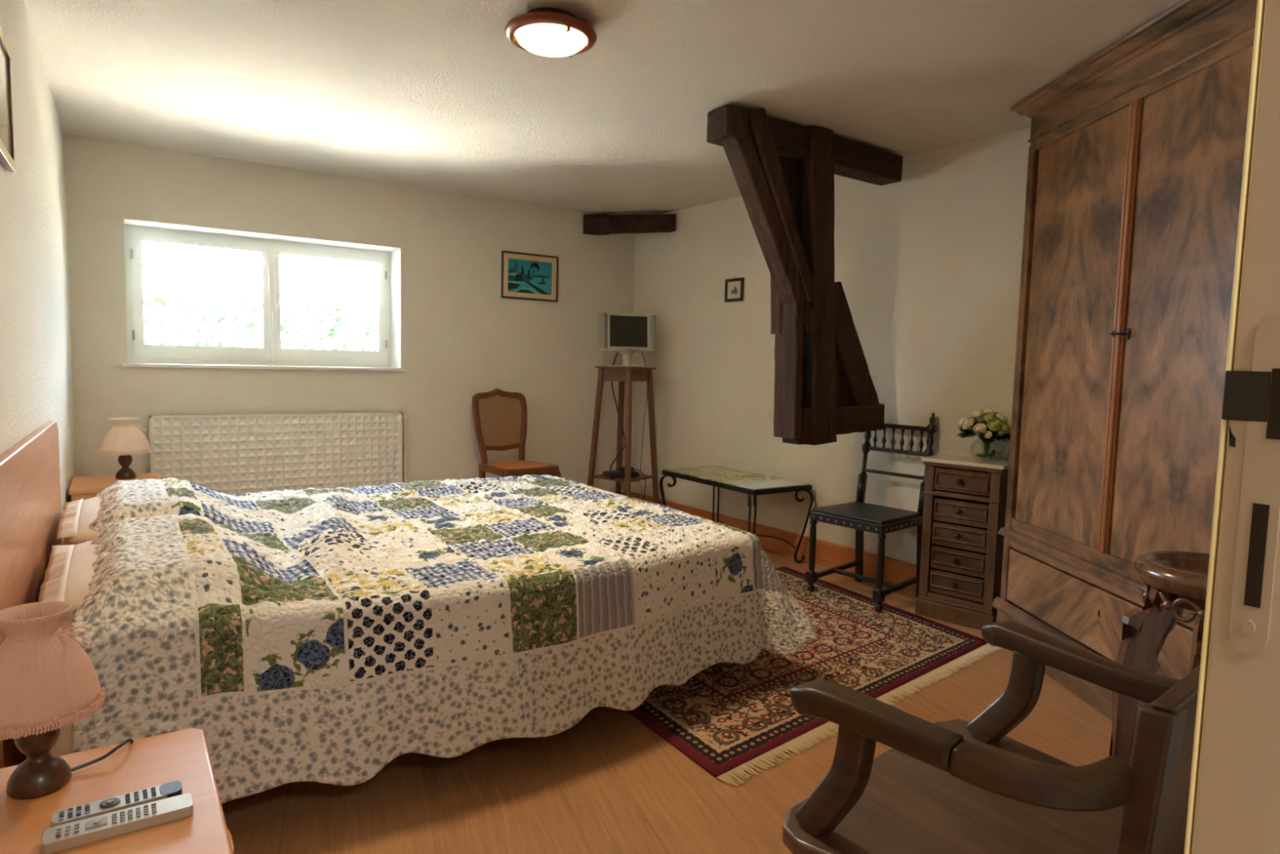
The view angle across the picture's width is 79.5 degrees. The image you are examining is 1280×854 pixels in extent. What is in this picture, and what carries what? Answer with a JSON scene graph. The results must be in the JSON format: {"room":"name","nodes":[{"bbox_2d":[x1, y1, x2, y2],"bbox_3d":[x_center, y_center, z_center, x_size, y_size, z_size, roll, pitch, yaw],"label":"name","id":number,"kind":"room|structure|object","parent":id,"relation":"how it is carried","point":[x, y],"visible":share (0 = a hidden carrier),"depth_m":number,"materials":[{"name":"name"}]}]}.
{"room":"bedroom","nodes":[
{"label":"bedroom","id":0,"kind":"room"},
{"bbox_2d":[0,0,75,544],"bbox_3d":[-1.976,-0.211,2.242,0.255,2.500,5.950,-2,6,-33],"label":"wall","id":1,"kind":"structure","parent":0,"point":[36,370],"depth_m":2.80,"materials":[{"name":"paint"}]},
{"bbox_2d":[0,25,16,172],"bbox_3d":[-1.646,-0.877,1.961,0.021,0.336,0.580,-2,6,-33],"label":"framed picture","id":2,"kind":"object","parent":1,"relation":"attached to","point":[6,138],"visible":1,"depth_m":2.12,"materials":[{"name":"brown wood"}]},
{"bbox_2d":[63,133,635,492],"bbox_3d":[-1.653,-0.498,5.870,4.305,2.500,0.420,-2,6,-34],"label":"wall","id":3,"kind":"structure","parent":0,"point":[461,340],"depth_m":5.55,"materials":[{"name":"paint"}]},
{"bbox_2d":[121,217,406,371],"bbox_3d":[-2.521,-0.835,5.250,1.710,0.890,0.490,-2,6,-34],"label":"window","id":4,"kind":"structure","parent":3,"relation":"in","point":[387,357],"depth_m":5.24,"materials":[{"name":"white paint"}]},
{"bbox_2d":[141,240,263,303],"bbox_3d":[-2.843,-1.005,5.032,0.700,0.348,0.014,-2,6,-34],"label":"cafe curtain","id":5,"kind":"object","parent":4,"relation":"hanging from","point":[172,270],"visible":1,"depth_m":5.02,"materials":[{"name":"white fabric"}]},
{"bbox_2d":[275,253,379,310],"bbox_3d":[-2.211,-1.024,5.462,0.710,0.348,0.014,-2,6,-34],"label":"cafe curtain","id":6,"kind":"object","parent":4,"relation":"hanging from","point":[302,281],"visible":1,"depth_m":5.45,"materials":[{"name":"white fabric"}]},
{"bbox_2d":[149,412,407,494],"bbox_3d":[-2.351,0.353,5.165,1.575,0.885,0.081,-2,6,-34],"label":"radiator","id":7,"kind":"object","parent":3,"relation":"attached to","point":[256,453],"visible":0.77,"depth_m":5.08,"materials":[{"name":"metal"}]},
{"bbox_2d":[501,250,558,302],"bbox_3d":[-0.865,-1.184,6.072,0.490,0.360,0.018,-2,6,-34],"label":"framed picture","id":8,"kind":"object","parent":3,"relation":"attached to","point":[524,276],"visible":1,"depth_m":6.07,"materials":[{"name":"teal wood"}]},
{"bbox_2d":[507,257,551,294],"bbox_3d":[-0.866,-1.184,6.074,0.380,0.256,0.002,-2,6,-34],"label":"print","id":9,"kind":"object","parent":8,"relation":"attached to","point":[526,276],"depth_m":6.07},
{"bbox_2d":[23,0,1182,214],"bbox_3d":[0.270,-1.486,2.560,5.800,0.100,7.750,-2,6,-34],"label":"ceiling","id":10,"kind":"structure","parent":0,"point":[436,95],"depth_m":3.35,"materials":[{"name":"paint"}]},
{"bbox_2d":[504,7,596,57],"bbox_3d":[-0.321,-1.415,2.783,0.332,0.107,0.332,-2,6,-34],"label":"ceiling lamp","id":11,"kind":"object","parent":10,"relation":"attached to","point":[549,32],"visible":1,"depth_m":2.71,"materials":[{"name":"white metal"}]},
{"bbox_2d":[515,23,586,57],"bbox_3d":[-0.322,-1.384,2.785,0.256,0.045,0.256,-2,6,-34],"label":"diffuser","id":12,"kind":"object","parent":11,"relation":"attached to","point":[550,40],"depth_m":2.73,"materials":[{"name":"white glass"}]},
{"bbox_2d":[706,104,902,444],"bbox_3d":[0.878,-0.726,4.057,1.331,1.644,0.207,-2,6,-34],"label":"wooden beam","id":13,"kind":"structure","parent":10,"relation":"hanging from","point":[784,172],"depth_m":3.98,"materials":[{"name":"brown wood"}]},
{"bbox_2d":[221,547,1111,853],"bbox_3d":[0.304,1.119,2.626,5.800,0.100,7.400,-2,6,-34],"label":"floor","id":14,"kind":"structure","parent":0,"point":[607,783],"depth_m":2.27,"materials":[{"name":"laminate"}]},
{"bbox_2d":[68,472,160,502],"bbox_3d":[-2.799,0.577,4.147,0.419,0.580,0.520,-2,6,-34],"label":"nightstand","id":15,"kind":"object","parent":14,"relation":"on","point":[85,487],"visible":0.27,"depth_m":4.02,"materials":[{"name":"brown wood"}]},
{"bbox_2d":[97,417,151,479],"bbox_3d":[-2.824,0.115,4.218,0.253,0.328,0.253,-2,6,-34],"label":"table lamp","id":16,"kind":"object","parent":15,"relation":"on","point":[124,437],"visible":1,"depth_m":4.16,"materials":[{"name":"fabric"}]},
{"bbox_2d":[0,728,234,853],"bbox_3d":[-0.877,0.892,1.235,0.404,0.520,0.595,-2,6,-34],"label":"nightstand","id":17,"kind":"object","parent":14,"relation":"on","point":[183,756],"visible":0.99,"depth_m":1.30,"materials":[{"name":"brown wood"}]},
{"bbox_2d":[0,600,133,799],"bbox_3d":[-1.036,0.488,1.340,0.200,0.360,0.239,0,5,-17],"label":"table lamp","id":18,"kind":"object","parent":17,"relation":"on","point":[47,679],"visible":0.99,"depth_m":1.28,"materials":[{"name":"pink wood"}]},
{"bbox_2d":[51,780,182,826],"bbox_3d":[-0.853,0.618,1.260,0.176,0.022,0.041,-2,6,-35],"label":"remote control","id":19,"kind":"object","parent":17,"relation":"on","point":[166,790],"visible":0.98,"depth_m":1.25,"materials":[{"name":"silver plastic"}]},
{"bbox_2d":[41,792,193,853],"bbox_3d":[-0.821,0.623,1.216,0.196,0.020,0.047,-2,6,-34],"label":"remote control","id":20,"kind":"object","parent":17,"relation":"on","point":[104,826],"visible":1,"depth_m":1.20,"materials":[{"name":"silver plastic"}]},
{"bbox_2d":[0,420,700,768],"bbox_3d":[-1.004,0.493,3.105,2.311,1.006,1.880,-2,6,-34],"label":"double bed","id":21,"kind":"object","parent":14,"relation":"on","point":[30,501],"visible":0.07,"depth_m":2.19,"materials":[{"name":"brown wood"}]},
{"bbox_2d":[38,540,99,617],"bbox_3d":[-1.469,0.423,2.288,0.475,0.116,0.810,-2,6,-34],"label":"pillow","id":22,"kind":"object","parent":21,"relation":"on","point":[68,573],"visible":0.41,"depth_m":2.09,"materials":[{"name":"beige fabric"}]},
{"bbox_2d":[57,496,101,544],"bbox_3d":[-1.973,0.349,3.024,0.477,0.115,0.820,-2,6,-34],"label":"pillow","id":23,"kind":"object","parent":21,"relation":"on","point":[77,516],"visible":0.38,"depth_m":2.74,"materials":[{"name":"beige fabric"}]},
{"bbox_2d":[49,537,252,755],"bbox_3d":[-1.718,0.490,2.668,0.465,0.389,2.031,-2,6,-34],"label":"sheet","id":24,"kind":"object","parent":21,"relation":"on","point":[64,745],"visible":0.09,"depth_m":1.76,"materials":[{"name":"beige fabric"}]},
{"bbox_2d":[71,474,818,804],"bbox_3d":[-0.880,0.557,3.292,2.425,0.620,2.283,-2,6,-34],"label":"patchwork quilt","id":25,"kind":"object","parent":21,"relation":"on","point":[448,618],"visible":0.99,"depth_m":2.32,"materials":[{"name":"multicoloured fabric"}]},
{"bbox_2d":[471,387,561,478],"bbox_3d":[-0.931,0.253,5.741,0.490,1.066,0.535,-3,6,-43],"label":"cane chair","id":26,"kind":"object","parent":14,"relation":"on","point":[521,467],"visible":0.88,"depth_m":5.80,"materials":[{"name":"brown wood"}]},
{"bbox_2d":[586,365,658,504],"bbox_3d":[-0.130,0.141,6.208,0.444,1.248,0.444,5,6,36],"label":"stand","id":27,"kind":"object","parent":14,"relation":"on","point":[625,375],"visible":0.88,"depth_m":6.14,"materials":[{"name":"brown wood"}]},
{"bbox_2d":[603,470,639,478],"bbox_3d":[-0.153,0.377,6.172,0.250,0.038,0.152,-1,5,-26],"label":"box","id":28,"kind":"object","parent":27,"relation":"on","point":[615,473],"visible":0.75,"depth_m":6.12,"materials":[{"name":"black plastic"}]},
{"bbox_2d":[618,466,633,471],"bbox_3d":[-0.112,0.339,6.230,0.095,0.030,0.085,-2,6,-34],"label":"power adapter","id":29,"kind":"object","parent":28,"relation":"on","point":[622,468],"visible":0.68,"depth_m":6.21,"materials":[{"name":"black plastic"}]},
{"bbox_2d":[633,469,645,500],"bbox_3d":[-0.021,0.532,6.280,0.136,0.367,0.047,2,5,11],"label":"cable","id":30,"kind":"object","parent":28,"relation":"attached to","point":[634,469],"visible":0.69,"depth_m":6.25,"materials":[{"name":"plastic"}]},
{"bbox_2d":[593,474,653,482],"bbox_3d":[-0.136,0.403,6.229,0.356,0.018,0.356,5,6,36],"label":"shelf","id":31,"kind":"object","parent":27,"relation":"attached to","point":[642,477],"depth_m":6.11,"materials":[{"name":"brown wood"}]},
{"bbox_2d":[600,312,656,367],"bbox_3d":[-0.100,-0.691,6.133,0.444,0.421,0.230,0,5,-13],"label":"television","id":32,"kind":"object","parent":27,"relation":"on","point":[627,334],"visible":1,"depth_m":6.09,"materials":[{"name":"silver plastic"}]},
{"bbox_2d":[609,352,625,471],"bbox_3d":[-0.173,-0.120,6.190,0.129,0.955,0.048,1,5,-4],"label":"cable","id":33,"kind":"object","parent":32,"relation":"hanging from","point":[622,450],"visible":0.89,"depth_m":6.20,"materials":[{"name":"rubber"}]},
{"bbox_2d":[639,351,647,480],"bbox_3d":[0.008,-0.092,6.318,0.046,1.101,0.109,5,6,35],"label":"cable","id":34,"kind":"object","parent":32,"relation":"hanging from","point":[642,352],"visible":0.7,"depth_m":6.36,"materials":[{"name":"rubber"}]},
{"bbox_2d":[619,480,642,497],"bbox_3d":[-0.072,0.496,6.263,0.191,0.159,0.076,0,5,-19],"label":"cable","id":35,"kind":"object","parent":27,"relation":"hanging from","point":[638,481],"visible":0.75,"depth_m":6.25,"materials":[{"name":"black plastic"}]},
{"bbox_2d":[659,465,813,563],"bbox_3d":[0.630,0.597,5.271,0.552,0.529,1.012,-2,6,-34],"label":"table","id":36,"kind":"object","parent":14,"relation":"on","point":[750,483],"visible":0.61,"depth_m":5.07,"materials":[{"name":"black metal"}]},
{"bbox_2d":[626,566,1001,786],"bbox_3d":[0.599,0.990,3.612,1.997,0.010,1.789,-2,6,-34],"label":"patterned rug","id":37,"kind":"object","parent":14,"relation":"on","point":[727,717],"visible":0.63,"depth_m":3.15,"materials":[{"name":"fabric"}]},
{"bbox_2d":[805,412,937,611],"bbox_3d":[1.303,0.432,4.320,0.533,1.043,0.482,-3,6,-40],"label":"spindle chair","id":38,"kind":"object","parent":14,"relation":"on","point":[859,515],"visible":0.94,"depth_m":4.30,"materials":[{"name":"brown wood"}]},
{"bbox_2d":[915,453,1008,630],"bbox_3d":[1.681,0.579,3.963,0.408,0.828,0.279,6,6,43],"label":"chest","id":39,"kind":"object","parent":14,"relation":"on","point":[965,497],"visible":0.94,"depth_m":3.88,"materials":[{"name":"brown wood"}]},
{"bbox_3d":[1.768,0.110,3.923,0.160,0.120,0.160,-2,6,-34],"label":"glass vase","id":40,"kind":"object","parent":39,"relation":"on","visible":0},
{"bbox_2d":[955,408,1011,458],"bbox_3d":[1.770,0.033,3.917,0.294,0.252,0.300,-2,6,-34],"label":"bouquet","id":41,"kind":"object","parent":40,"relation":"in","point":[988,424],"visible":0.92,"depth_m":3.85,"materials":[{"name":"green plant"}]},
{"bbox_2d":[782,620,1199,853],"bbox_3d":[0.704,0.772,1.463,0.752,0.799,0.591,-3,6,-42],"label":"wooden armchair","id":42,"kind":"object","parent":14,"relation":"on","point":[954,786],"visible":0.91,"depth_m":1.38,"materials":[{"name":"brown wood"}]},
{"bbox_2d":[991,0,1257,719],"bbox_3d":[1.976,-0.162,2.881,0.530,2.494,1.560,1,5,-3],"label":"wardrobe","id":43,"kind":"object","parent":14,"relation":"on","point":[1136,151],"visible":0.71,"depth_m":2.84,"materials":[{"name":"brown wood"}]},
{"bbox_2d":[1109,550,1209,763],"bbox_3d":[1.520,0.756,2.106,0.444,0.768,0.450,1,5,0],"label":"stand","id":44,"kind":"object","parent":14,"relation":"on","point":[1179,579],"visible":0.53,"depth_m":2.08,"materials":[{"name":"brown wood"}]},
{"bbox_2d":[1172,593,1205,611],"bbox_3d":[1.557,0.462,2.082,0.256,0.040,0.256,1,5,0],"label":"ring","id":45,"kind":"object","parent":44,"relation":"on","point":[1195,603],"depth_m":2.00,"materials":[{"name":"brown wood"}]},
{"bbox_2d":[631,127,1031,564],"bbox_3d":[1.165,-0.390,5.400,0.580,2.500,3.600,-2,6,-34],"label":"wall","id":46,"kind":"structure","parent":0,"point":[927,264],"depth_m":4.68,"materials":[{"name":"paint"}]},
{"bbox_2d":[582,213,675,235],"bbox_3d":[-0.085,-1.649,6.242,0.766,0.157,0.144,3,5,14],"label":"beam","id":47,"kind":"structure","parent":46,"relation":"attached to","point":[597,224],"depth_m":6.21,"materials":[{"name":"brown wood"}]},
{"bbox_2d":[724,275,743,302],"bbox_3d":[0.686,-1.006,5.605,0.016,0.182,0.188,-2,6,-36],"label":"framed picture","id":48,"kind":"object","parent":46,"relation":"attached to","point":[734,287],"visible":1,"depth_m":5.60,"materials":[{"name":"wood"}]},
{"bbox_2d":[730,285,737,294],"bbox_3d":[0.686,-0.998,5.606,0.002,0.060,0.068,-2,6,-36],"label":"print","id":49,"kind":"object","parent":48,"relation":"attached to","point":[734,288],"depth_m":5.60},
{"bbox_2d":[631,491,916,592],"bbox_3d":[0.927,0.782,5.356,0.020,0.159,3.528,-2,6,-36],"label":"baseboard","id":50,"kind":"structure","parent":46,"relation":"attached to","point":[828,554],"depth_m":5.03,"materials":[{"name":"brown wood"}]},
{"bbox_3d":[1.037,-0.019,0.801,3.585,2.500,0.155,-2,6,-34],"label":"wall","id":51,"kind":"structure","parent":0,"visible":0},
{"bbox_2d":[1183,0,1279,853],"bbox_3d":[0.095,0.191,0.149,0.885,2.140,0.227,-2,6,-34],"label":"door","id":52,"kind":"structure","parent":51,"relation":"in","point":[1233,807],"depth_m":0.41,"materials":[{"name":"paint"}]},
{"label":"outside","id":53,"kind":"structure","parent":0,"visible":0},
{"bbox_3d":[-5.419,0.260,13.310,22.000,0.200,16.040,-2,6,-34],"label":"ground","id":54,"kind":"structure","parent":53,"visible":0},
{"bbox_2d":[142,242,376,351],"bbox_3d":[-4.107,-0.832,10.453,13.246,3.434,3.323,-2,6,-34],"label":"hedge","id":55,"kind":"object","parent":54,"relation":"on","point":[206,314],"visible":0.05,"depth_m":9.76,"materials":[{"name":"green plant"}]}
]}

